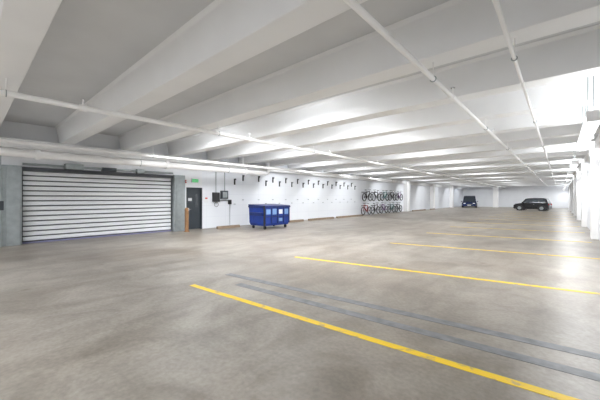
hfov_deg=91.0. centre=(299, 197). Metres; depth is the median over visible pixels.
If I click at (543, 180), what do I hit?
ceiling beam
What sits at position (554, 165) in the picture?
ceiling beam
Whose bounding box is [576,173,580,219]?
pillar
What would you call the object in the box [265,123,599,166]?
ceiling beam
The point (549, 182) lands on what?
ceiling beam
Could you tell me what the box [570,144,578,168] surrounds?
fluorescent light
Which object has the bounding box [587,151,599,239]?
wall
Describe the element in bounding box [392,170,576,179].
ceiling beam
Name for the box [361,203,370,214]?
bicycle
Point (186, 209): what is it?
bollard
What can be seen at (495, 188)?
pillar
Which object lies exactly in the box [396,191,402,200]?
bicycle
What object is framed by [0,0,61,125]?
ceiling beam
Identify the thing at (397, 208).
bicycle
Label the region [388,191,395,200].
bicycle
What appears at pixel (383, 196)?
bicycle
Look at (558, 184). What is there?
ceiling beam
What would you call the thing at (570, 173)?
fluorescent light
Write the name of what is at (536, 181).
ceiling beam
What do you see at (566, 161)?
ceiling beam
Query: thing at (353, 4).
pipe
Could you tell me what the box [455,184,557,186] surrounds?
ceiling beam
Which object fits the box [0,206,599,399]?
floor
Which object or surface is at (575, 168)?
ceiling beam
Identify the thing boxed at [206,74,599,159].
ceiling beam
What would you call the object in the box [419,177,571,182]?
ceiling beam
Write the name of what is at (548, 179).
ceiling beam
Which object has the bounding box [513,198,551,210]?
car
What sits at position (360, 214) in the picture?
wheel stop
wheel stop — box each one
[216,225,239,228]
[289,219,303,222]
[308,217,333,220]
[336,214,362,217]
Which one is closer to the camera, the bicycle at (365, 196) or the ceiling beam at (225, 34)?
the ceiling beam at (225, 34)
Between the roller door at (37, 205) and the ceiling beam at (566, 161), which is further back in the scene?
the ceiling beam at (566, 161)
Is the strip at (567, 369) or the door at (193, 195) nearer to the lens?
the strip at (567, 369)
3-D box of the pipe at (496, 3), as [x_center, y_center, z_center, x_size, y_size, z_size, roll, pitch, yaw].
[16.938,-1.857,19.862,0.072,0.286,70.000,0,0,41]
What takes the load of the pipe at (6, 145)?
attached to the wall at (248, 191)
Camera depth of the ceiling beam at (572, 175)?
31.19 m
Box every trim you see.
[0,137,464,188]
[568,133,599,186]
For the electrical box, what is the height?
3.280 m
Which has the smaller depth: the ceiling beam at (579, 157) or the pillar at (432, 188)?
the ceiling beam at (579, 157)
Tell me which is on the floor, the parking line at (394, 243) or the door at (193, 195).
the parking line at (394, 243)
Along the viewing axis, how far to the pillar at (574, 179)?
26.00 m
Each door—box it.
[0,146,184,246]
[186,187,201,228]
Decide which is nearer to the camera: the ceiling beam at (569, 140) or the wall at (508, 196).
the ceiling beam at (569, 140)
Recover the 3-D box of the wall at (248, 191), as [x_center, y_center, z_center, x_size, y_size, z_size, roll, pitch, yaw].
[7.241,-0.500,29.611,0.300,4.200,72.600,0,0,41]
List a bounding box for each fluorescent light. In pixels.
[567,160,572,176]
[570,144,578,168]
[576,105,592,150]
[580,76,599,139]
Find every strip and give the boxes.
[226,273,599,359]
[236,283,599,381]
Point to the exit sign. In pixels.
(192, 180)
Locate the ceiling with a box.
[4,0,599,142]
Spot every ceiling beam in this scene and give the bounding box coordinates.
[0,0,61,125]
[54,0,366,144]
[117,0,599,150]
[166,24,599,155]
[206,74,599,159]
[238,103,599,163]
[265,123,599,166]
[288,133,598,168]
[307,143,592,170]
[324,150,588,172]
[338,155,585,173]
[351,159,582,175]
[363,163,580,176]
[373,166,578,177]
[383,168,577,178]
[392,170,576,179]
[401,172,575,180]
[408,174,573,180]
[412,175,573,181]
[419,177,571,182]
[428,179,570,183]
[429,178,571,182]
[437,181,561,184]
[444,180,570,183]
[446,182,568,185]
[453,181,569,184]
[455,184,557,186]
[456,183,556,185]
[470,184,564,186]
[475,183,568,185]
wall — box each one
[0,120,462,228]
[463,185,568,207]
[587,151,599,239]
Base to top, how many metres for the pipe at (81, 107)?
0.317 m
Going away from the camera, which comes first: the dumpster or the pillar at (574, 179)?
the dumpster
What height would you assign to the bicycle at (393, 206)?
1.113 m
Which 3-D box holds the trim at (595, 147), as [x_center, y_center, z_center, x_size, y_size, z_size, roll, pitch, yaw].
[18.613,-1.875,19.585,0.220,0.250,72.000,0,0,41]
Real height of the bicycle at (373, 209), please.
1.113 m
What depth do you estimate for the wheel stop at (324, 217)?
21.70 m
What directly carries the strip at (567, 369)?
on the floor
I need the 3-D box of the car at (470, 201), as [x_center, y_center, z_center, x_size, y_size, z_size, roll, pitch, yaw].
[28.996,0.638,50.431,2.490,2.077,4.581,0,0,31]
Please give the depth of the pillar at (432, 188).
42.11 m
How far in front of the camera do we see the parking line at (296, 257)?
5.92 m
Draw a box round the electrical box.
[212,172,231,206]
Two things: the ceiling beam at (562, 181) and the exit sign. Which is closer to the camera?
the exit sign
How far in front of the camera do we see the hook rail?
20.86 m
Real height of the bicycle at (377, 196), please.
1.113 m
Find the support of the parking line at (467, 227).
on the floor
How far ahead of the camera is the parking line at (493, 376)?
3.03 m
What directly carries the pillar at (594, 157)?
on the floor
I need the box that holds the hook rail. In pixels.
[234,175,355,203]
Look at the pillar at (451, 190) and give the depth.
49.65 m
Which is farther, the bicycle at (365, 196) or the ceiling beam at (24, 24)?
the bicycle at (365, 196)
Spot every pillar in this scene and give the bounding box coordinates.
[403,181,409,211]
[430,184,434,208]
[449,186,453,207]
[493,186,497,206]
[571,181,572,212]
[573,178,575,215]
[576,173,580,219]
[581,166,586,226]
[590,152,598,239]
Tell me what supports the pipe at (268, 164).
hanging from the ceiling
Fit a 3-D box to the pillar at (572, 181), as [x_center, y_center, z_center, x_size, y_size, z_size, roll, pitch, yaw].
[28.715,-0.075,31.043,0.220,3.350,0.550,0,0,41]
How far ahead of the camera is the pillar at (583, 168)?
16.21 m
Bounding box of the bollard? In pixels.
[184,208,189,231]
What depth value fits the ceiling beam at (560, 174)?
29.64 m
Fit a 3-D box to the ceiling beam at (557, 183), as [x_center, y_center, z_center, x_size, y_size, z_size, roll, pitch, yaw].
[32.070,-2.300,46.115,15.080,0.600,0.668,0,0,41]
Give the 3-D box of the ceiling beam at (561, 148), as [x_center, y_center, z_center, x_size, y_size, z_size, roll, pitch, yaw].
[6.312,-2.300,16.898,15.080,0.600,0.668,0,0,41]
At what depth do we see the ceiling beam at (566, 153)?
16.49 m
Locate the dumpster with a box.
[248,204,289,228]
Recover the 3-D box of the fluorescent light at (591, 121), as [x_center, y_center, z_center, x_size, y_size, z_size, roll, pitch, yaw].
[5.358,-1.915,5.442,0.208,1.370,1.960,0,0,41]
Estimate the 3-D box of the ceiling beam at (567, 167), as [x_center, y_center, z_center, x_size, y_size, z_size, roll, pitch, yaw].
[13.091,-2.300,24.587,15.080,0.600,0.668,0,0,41]
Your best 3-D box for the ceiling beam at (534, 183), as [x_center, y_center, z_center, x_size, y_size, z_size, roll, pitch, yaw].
[30.715,-2.300,44.577,15.080,0.600,0.668,0,0,41]
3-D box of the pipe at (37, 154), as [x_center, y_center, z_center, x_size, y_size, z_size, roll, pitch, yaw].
[-8.557,-1.606,9.044,0.335,0.788,20.050,0,0,41]
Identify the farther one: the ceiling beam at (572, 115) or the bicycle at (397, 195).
the bicycle at (397, 195)
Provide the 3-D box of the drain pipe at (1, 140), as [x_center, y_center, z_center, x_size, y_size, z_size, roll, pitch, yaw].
[-2.691,-1.735,13.884,0.121,0.530,35.070,0,0,41]
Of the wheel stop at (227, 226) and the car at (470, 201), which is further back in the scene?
the car at (470, 201)
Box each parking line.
[190,284,580,399]
[296,257,599,294]
[394,243,598,258]
[436,233,591,242]
[467,227,580,232]
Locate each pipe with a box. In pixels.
[0,78,505,187]
[0,139,397,181]
[0,147,266,175]
[250,163,269,175]
[343,0,547,186]
[492,0,556,186]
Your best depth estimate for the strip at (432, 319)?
3.78 m
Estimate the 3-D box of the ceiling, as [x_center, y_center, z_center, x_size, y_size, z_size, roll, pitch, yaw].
[13.025,-2.700,24.512,15.720,0.200,72.600,0,0,41]
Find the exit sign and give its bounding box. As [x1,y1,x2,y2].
[191,179,198,182]
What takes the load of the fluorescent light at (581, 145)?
hanging from the ceiling
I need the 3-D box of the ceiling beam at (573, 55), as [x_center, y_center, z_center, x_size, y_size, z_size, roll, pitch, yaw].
[-0.466,-2.300,9.210,15.080,0.600,0.668,0,0,41]
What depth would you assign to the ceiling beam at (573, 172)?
27.88 m
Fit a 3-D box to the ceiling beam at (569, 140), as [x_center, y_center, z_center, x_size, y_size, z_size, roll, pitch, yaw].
[4.957,-2.300,15.360,15.080,0.600,0.668,0,0,41]
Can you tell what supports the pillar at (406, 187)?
on the floor
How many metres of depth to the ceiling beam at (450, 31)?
4.64 m
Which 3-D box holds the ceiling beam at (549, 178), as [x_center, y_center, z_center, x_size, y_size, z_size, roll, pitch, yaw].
[22.581,-2.300,35.351,15.080,0.600,0.668,0,0,41]
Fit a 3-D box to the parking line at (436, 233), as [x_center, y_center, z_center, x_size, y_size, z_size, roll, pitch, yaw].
[8.149,1.598,12.079,5.524,0.004,0.110,0,0,32]
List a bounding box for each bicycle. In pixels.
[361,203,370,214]
[362,190,371,200]
[371,203,379,213]
[372,190,380,200]
[379,204,387,213]
[380,190,388,200]
[387,202,395,212]
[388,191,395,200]
[395,202,401,211]
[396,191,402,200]
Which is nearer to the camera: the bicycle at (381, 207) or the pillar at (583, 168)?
the pillar at (583, 168)
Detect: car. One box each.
[461,196,477,207]
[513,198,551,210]
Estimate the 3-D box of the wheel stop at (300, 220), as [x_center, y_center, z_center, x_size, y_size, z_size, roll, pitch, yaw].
[-0.711,1.535,19.290,0.176,0.130,2.800,0,0,41]

